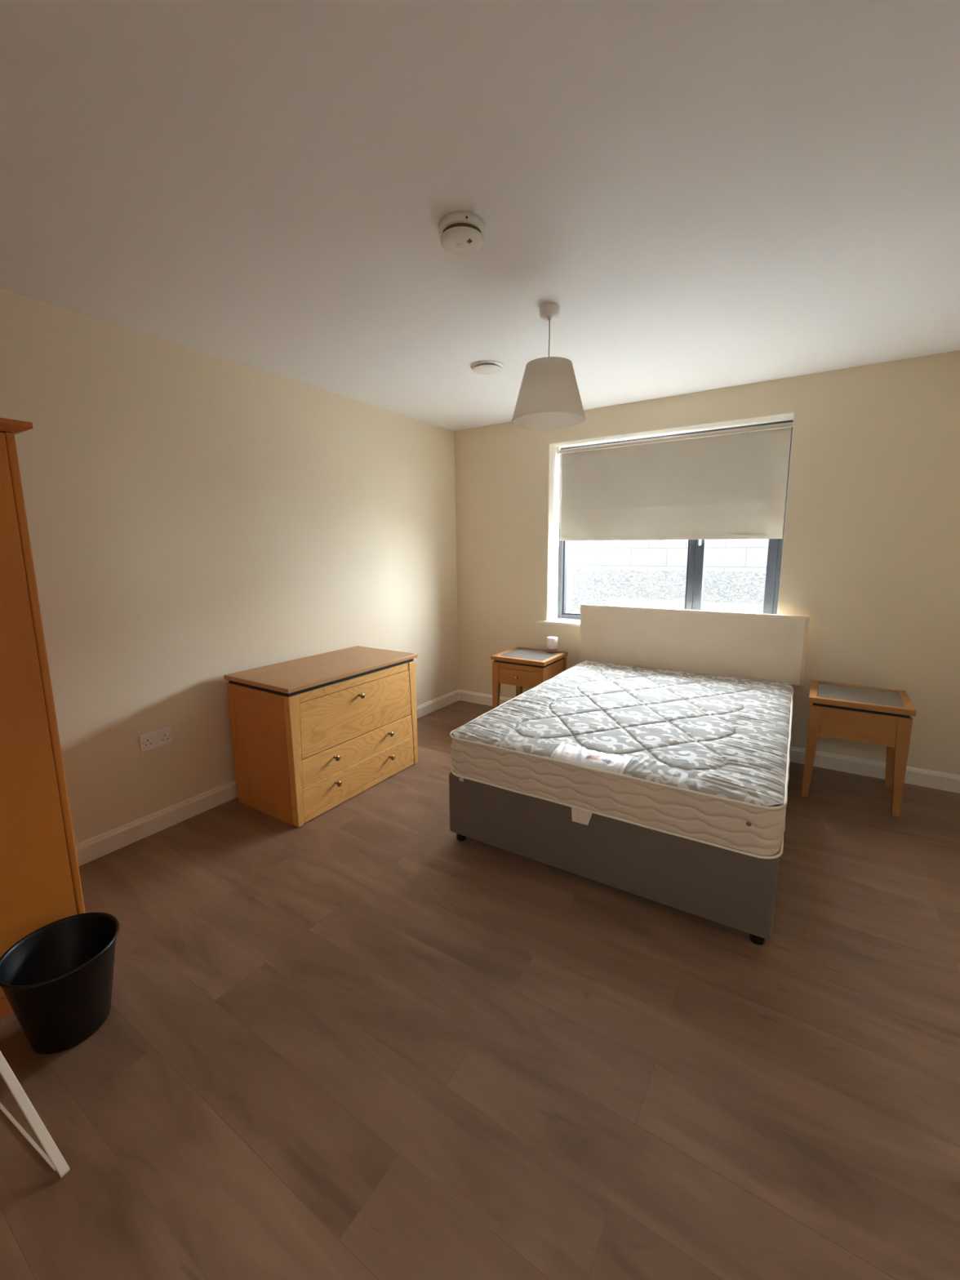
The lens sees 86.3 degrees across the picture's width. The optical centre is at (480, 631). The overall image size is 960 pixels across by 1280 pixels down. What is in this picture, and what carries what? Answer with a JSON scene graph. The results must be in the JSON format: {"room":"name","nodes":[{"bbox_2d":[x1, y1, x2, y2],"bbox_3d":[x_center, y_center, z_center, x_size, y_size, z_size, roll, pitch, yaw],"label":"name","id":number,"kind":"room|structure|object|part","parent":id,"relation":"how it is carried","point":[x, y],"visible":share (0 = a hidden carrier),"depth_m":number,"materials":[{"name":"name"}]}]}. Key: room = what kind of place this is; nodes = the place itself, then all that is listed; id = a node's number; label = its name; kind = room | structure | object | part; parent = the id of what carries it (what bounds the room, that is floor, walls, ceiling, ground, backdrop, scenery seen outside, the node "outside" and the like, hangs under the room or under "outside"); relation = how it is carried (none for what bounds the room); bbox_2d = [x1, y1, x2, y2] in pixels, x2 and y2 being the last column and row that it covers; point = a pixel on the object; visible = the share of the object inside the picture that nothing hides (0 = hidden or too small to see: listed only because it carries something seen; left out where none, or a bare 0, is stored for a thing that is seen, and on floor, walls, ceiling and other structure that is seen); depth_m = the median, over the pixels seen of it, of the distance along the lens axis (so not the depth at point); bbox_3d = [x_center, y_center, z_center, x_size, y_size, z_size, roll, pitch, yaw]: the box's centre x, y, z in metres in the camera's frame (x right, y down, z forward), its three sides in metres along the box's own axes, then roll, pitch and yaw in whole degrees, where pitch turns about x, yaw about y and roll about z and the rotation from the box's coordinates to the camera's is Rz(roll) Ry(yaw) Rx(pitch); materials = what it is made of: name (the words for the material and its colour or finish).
{"room":"bedroom","nodes":[
{"label":"bedroom","id":0,"kind":"room"},
{"bbox_2d":[0,288,458,844],"bbox_3d":[-1.381,-0.261,2.942,0.120,2.400,4.790,5,11,32],"label":"wall","id":1,"kind":"structure","parent":0,"point":[195,518],"depth_m":2.64,"materials":[{"name":"beige paint"}]},
{"bbox_2d":[138,727,172,752],"bbox_3d":[-1.621,0.541,2.561,0.012,0.086,0.147,5,11,32],"label":"wall socket","id":2,"kind":"object","parent":1,"relation":"attached to","point":[162,737],"visible":1,"depth_m":2.56,"materials":[{"name":"white plastic"}]},
{"bbox_2d":[75,688,459,866],"bbox_3d":[-1.405,0.903,2.949,0.018,0.101,4.450,5,11,32],"label":"baseboard","id":3,"kind":"structure","parent":1,"relation":"attached to","point":[95,847],"depth_m":2.61,"materials":[{"name":"white wood"}]},
{"bbox_2d":[0,700,959,1279],"bbox_3d":[-0.203,1.242,1.430,3.960,0.100,6.440,5,11,32],"label":"floor","id":4,"kind":"structure","parent":0,"point":[363,1039],"depth_m":1.41,"materials":[{"name":"brown wood"}]},
{"bbox_2d":[0,1050,70,1177],"bbox_3d":[-1.151,1.108,1.258,0.460,0.236,0.018,4,11,28],"label":"stand","id":5,"kind":"object","parent":4,"relation":"on","point":[55,1159],"visible":1,"depth_m":1.22,"materials":[{"name":"white paint"}]},
{"bbox_2d":[0,417,84,1020],"bbox_3d":[-1.889,0.317,1.378,0.752,1.772,1.068,5,11,32],"label":"wardrobe","id":6,"kind":"object","parent":4,"relation":"on","point":[40,882],"visible":0.7,"depth_m":1.55,"materials":[{"name":"orange wood"}]},
{"bbox_3d":[-1.897,-0.542,1.238,0.752,0.030,1.068,5,11,32],"label":"cornice","id":7,"kind":"part","parent":6,"relation":"part of","materials":[{"name":"orange wood"}]},
{"bbox_2d":[0,911,119,1053],"bbox_3d":[-1.229,1.051,1.518,0.287,0.267,0.287,5,11,32],"label":"waste bin","id":8,"kind":"object","parent":4,"relation":"on","point":[56,980],"visible":1,"depth_m":1.49,"materials":[{"name":"black plastic"}]},
{"bbox_2d":[223,645,417,827],"bbox_3d":[-0.887,0.554,3.085,0.567,0.736,0.974,5,11,33],"label":"dresser","id":9,"kind":"object","parent":4,"relation":"on","point":[310,735],"visible":1,"depth_m":2.79,"materials":[{"name":"brown wood"}]},
{"bbox_3d":[-1.119,0.545,3.236,0.005,0.669,0.950,5,11,33],"label":"panel","id":10,"kind":"part","parent":9,"relation":"part of","materials":[{"name":"brown wood"}]},
{"bbox_3d":[-1.170,0.640,2.721,0.479,0.690,0.020,5,11,33],"label":"panel","id":11,"kind":"part","parent":9,"relation":"part of","materials":[{"name":"brown wood"}]},
{"bbox_3d":[-0.938,0.658,2.598,0.045,0.690,0.064,5,11,33],"label":"post","id":12,"kind":"part","parent":9,"relation":"part of","materials":[{"name":"brown wood"}]},
{"bbox_3d":[-0.782,0.685,2.773,0.034,0.031,0.031,5,11,33],"label":"knob","id":13,"kind":"part","parent":9,"relation":"part of","materials":[{"name":"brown metal"}]},
{"bbox_3d":[-0.781,0.831,2.797,0.034,0.031,0.031,5,11,33],"label":"knob","id":14,"kind":"part","parent":9,"relation":"part of","materials":[{"name":"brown metal"}]},
{"bbox_3d":[-0.690,0.278,2.909,0.018,0.044,0.825,5,11,33],"label":"rail","id":15,"kind":"part","parent":9,"relation":"part of","materials":[{"name":"brown wood"}]},
{"bbox_3d":[-0.687,0.448,2.935,0.018,0.292,0.849,5,11,33],"label":"drawer","id":16,"kind":"part","parent":9,"relation":"part of","materials":[{"name":"brown wood"}]},
{"bbox_3d":[-0.685,0.673,2.972,0.018,0.152,0.862,5,11,33],"label":"drawer","id":17,"kind":"part","parent":9,"relation":"part of","materials":[{"name":"brown wood"}]},
{"bbox_3d":[-0.683,0.823,2.996,0.018,0.151,0.874,5,11,33],"label":"drawer","id":18,"kind":"part","parent":9,"relation":"part of","materials":[{"name":"brown wood"}]},
{"bbox_3d":[-0.676,0.363,2.892,0.034,0.031,0.031,5,11,33],"label":"knob","id":19,"kind":"part","parent":9,"relation":"part of","materials":[{"name":"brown metal"}]},
{"bbox_3d":[-0.551,0.626,3.125,0.034,0.031,0.031,5,11,33],"label":"knob","id":20,"kind":"part","parent":9,"relation":"part of","materials":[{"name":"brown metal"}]},
{"bbox_3d":[-0.550,0.775,3.149,0.034,0.031,0.031,5,11,33],"label":"knob","id":21,"kind":"part","parent":9,"relation":"part of","materials":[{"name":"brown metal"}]},
{"bbox_3d":[-0.453,0.533,3.334,0.045,0.690,0.064,5,11,33],"label":"post","id":22,"kind":"part","parent":9,"relation":"part of","materials":[{"name":"brown wood"}]},
{"bbox_2d":[490,646,567,708],"bbox_3d":[0.384,0.464,4.050,0.453,0.580,0.439,5,11,32],"label":"bedside table","id":23,"kind":"object","parent":4,"relation":"on","point":[519,667],"visible":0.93,"depth_m":3.90,"materials":[{"name":"brown wood"}]},
{"bbox_3d":[0.127,0.498,4.006,0.058,0.533,0.044,5,11,32],"label":"leg","id":24,"kind":"part","parent":23,"relation":"part of","materials":[{"name":"brown wood"}]},
{"bbox_3d":[0.279,0.269,3.857,0.321,0.036,0.018,5,11,32],"label":"rail","id":25,"kind":"part","parent":23,"relation":"part of","materials":[{"name":"brown wood"}]},
{"bbox_3d":[0.280,0.351,3.871,0.329,0.123,0.018,5,11,32],"label":"drawer","id":26,"kind":"part","parent":23,"relation":"part of","materials":[{"name":"brown wood"}]},
{"bbox_3d":[0.328,0.446,4.313,0.058,0.533,0.044,5,11,32],"label":"leg","id":27,"kind":"part","parent":23,"relation":"part of","materials":[{"name":"brown wood"}]},
{"bbox_3d":[0.445,0.528,3.803,0.058,0.533,0.044,5,11,32],"label":"leg","id":28,"kind":"part","parent":23,"relation":"part of","materials":[{"name":"brown wood"}]},
{"bbox_2d":[546,635,557,653],"bbox_3d":[0.567,0.105,4.067,0.088,0.120,0.088,5,11,32],"label":"tumbler","id":29,"kind":"object","parent":23,"relation":"on","point":[552,642],"visible":1,"depth_m":4.03,"materials":[{"name":"white glass"}]},
{"bbox_3d":[0.646,0.476,4.110,0.058,0.533,0.044,5,11,32],"label":"leg","id":30,"kind":"part","parent":23,"relation":"part of","materials":[{"name":"brown wood"}]},
{"bbox_2d":[448,770,779,945],"bbox_3d":[0.901,0.771,2.872,1.369,0.345,1.814,5,11,31],"label":"base","id":31,"kind":"object","parent":4,"relation":"on","point":[735,890],"visible":0.44,"depth_m":2.01,"materials":[{"name":"grey fabric"}]},
{"bbox_2d":[449,660,793,859],"bbox_3d":[0.895,0.518,2.825,1.391,0.264,1.852,5,11,31],"label":"mattress","id":32,"kind":"object","parent":31,"relation":"on","point":[704,758],"visible":1,"depth_m":2.24,"materials":[{"name":"white fabric"}]},
{"bbox_2d":[579,604,809,688],"bbox_3d":[1.401,0.328,3.622,1.484,0.968,0.041,5,11,32],"label":"headboard","id":33,"kind":"object","parent":4,"relation":"on","point":[740,645],"visible":0.91,"depth_m":3.50,"materials":[{"name":"beige fabric"}]},
{"bbox_2d":[801,680,915,817],"bbox_3d":[2.109,0.635,2.906,0.453,0.580,0.430,6,11,33],"label":"bedside table","id":34,"kind":"object","parent":4,"relation":"on","point":[877,716],"visible":1,"depth_m":2.74,"materials":[{"name":"brown wood"}]},
{"bbox_3d":[1.849,0.668,2.862,0.058,0.533,0.044,6,11,33],"label":"leg","id":35,"kind":"part","parent":34,"relation":"part of","materials":[{"name":"brown wood"}]},
{"bbox_3d":[2.370,0.648,2.957,0.058,0.533,0.044,6,11,33],"label":"leg","id":36,"kind":"part","parent":34,"relation":"part of","materials":[{"name":"brown wood"}]},
{"bbox_3d":[2.164,0.700,2.654,0.058,0.533,0.044,6,11,33],"label":"leg","id":37,"kind":"part","parent":34,"relation":"part of","materials":[{"name":"brown wood"}]},
{"bbox_2d":[0,0,959,431],"bbox_3d":[-0.226,-1.235,1.026,3.960,0.120,6.440,5,11,32],"label":"ceiling","id":38,"kind":"structure","parent":0,"point":[707,194],"depth_m":1.42,"materials":[{"name":"white paint"}]},
{"bbox_2d":[438,211,484,255],"bbox_3d":[-0.059,-1.242,1.612,0.145,0.058,0.145,5,11,32],"label":"smoke detector","id":39,"kind":"object","parent":38,"relation":"attached to","point":[460,233],"visible":1,"depth_m":1.57,"materials":[{"name":"white plastic"}]},
{"bbox_2d":[470,360,503,374],"bbox_3d":[0.035,-1.463,2.850,0.184,0.023,0.184,5,11,32],"label":"ceiling vent","id":40,"kind":"object","parent":38,"relation":"in","point":[485,366],"visible":1,"depth_m":2.82,"materials":[{"name":"white plastic"}]},
{"bbox_2d":[511,302,585,429],"bbox_3d":[0.292,-1.139,2.192,0.316,0.456,0.316,5,11,32],"label":"pendant lamp","id":41,"kind":"object","parent":38,"relation":"hanging from","point":[548,397],"visible":1,"depth_m":2.12,"materials":[{"name":"white fabric"}]},
{"bbox_3d":[0.293,-1.026,2.210,0.316,0.228,0.316,5,11,32],"label":"lamp shade","id":42,"kind":"part","parent":41,"relation":"part of","materials":[{"name":"beige fabric"}]},
{"bbox_2d":[454,350,959,775],"bbox_3d":[1.438,-0.419,3.756,3.720,2.400,0.340,5,11,32],"label":"wall","id":43,"kind":"structure","parent":0,"point":[871,554],"depth_m":3.07,"materials":[{"name":"beige paint"}]},
{"bbox_2d":[536,617,580,626],"bbox_3d":[1.275,-0.022,3.833,1.797,0.023,0.231,5,11,32],"label":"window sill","id":44,"kind":"structure","parent":43,"relation":"attached to","point":[559,621],"depth_m":4.15,"materials":[{"name":"white wood"}]},
{"bbox_2d":[546,411,795,621],"bbox_3d":[1.275,-0.717,3.731,1.634,1.399,0.204,5,11,32],"label":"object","id":45,"kind":"structure","parent":43,"relation":"attached to","point":[553,458],"depth_m":3.99,"materials":[{"name":"white paint"}]},
{"bbox_2d":[557,419,793,619],"bbox_3d":[1.343,-0.734,3.834,1.630,1.397,0.096,5,11,32],"label":"window","id":46,"kind":"structure","parent":43,"relation":"in","point":[696,552],"depth_m":3.71,"materials":[{"name":"grey metal"}]},
{"bbox_2d":[556,422,793,546],"bbox_3d":[1.299,-1.019,3.720,1.617,0.788,0.048,5,11,32],"label":"roller blind","id":47,"kind":"object","parent":46,"relation":"attached to","point":[730,484],"visible":0.99,"depth_m":3.65,"materials":[{"name":"fabric"}]},
{"bbox_3d":[0.623,-1.068,4.147,0.004,0.690,0.036,5,11,32],"label":"chain","id":48,"kind":"part","parent":47,"relation":"part of","materials":[{"name":"white plastic"}]},
{"bbox_3d":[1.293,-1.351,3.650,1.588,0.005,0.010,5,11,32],"label":"head rail","id":49,"kind":"part","parent":47,"relation":"part of","materials":[{"name":"white plastic"}]},
{"bbox_2d":[458,688,959,793],"bbox_3d":[1.352,0.740,3.793,3.720,0.101,0.018,5,11,32],"label":"baseboard","id":50,"kind":"structure","parent":43,"relation":"attached to","point":[949,782],"depth_m":3.16,"materials":[{"name":"white wood"}]},
{"bbox_3d":[4.849,0.521,7.115,18.000,0.100,8.660,5,11,32],"label":"ground","id":51,"kind":"structure","parent":0,"visible":0},
{"bbox_2d":[565,538,768,613],"bbox_3d":[0.669,-0.610,7.763,10.100,2.100,0.200,5,11,32],"label":"window glass","id":52,"kind":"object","parent":51,"relation":"on","point":[652,573],"depth_m":6.55,"materials":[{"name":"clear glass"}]}
]}

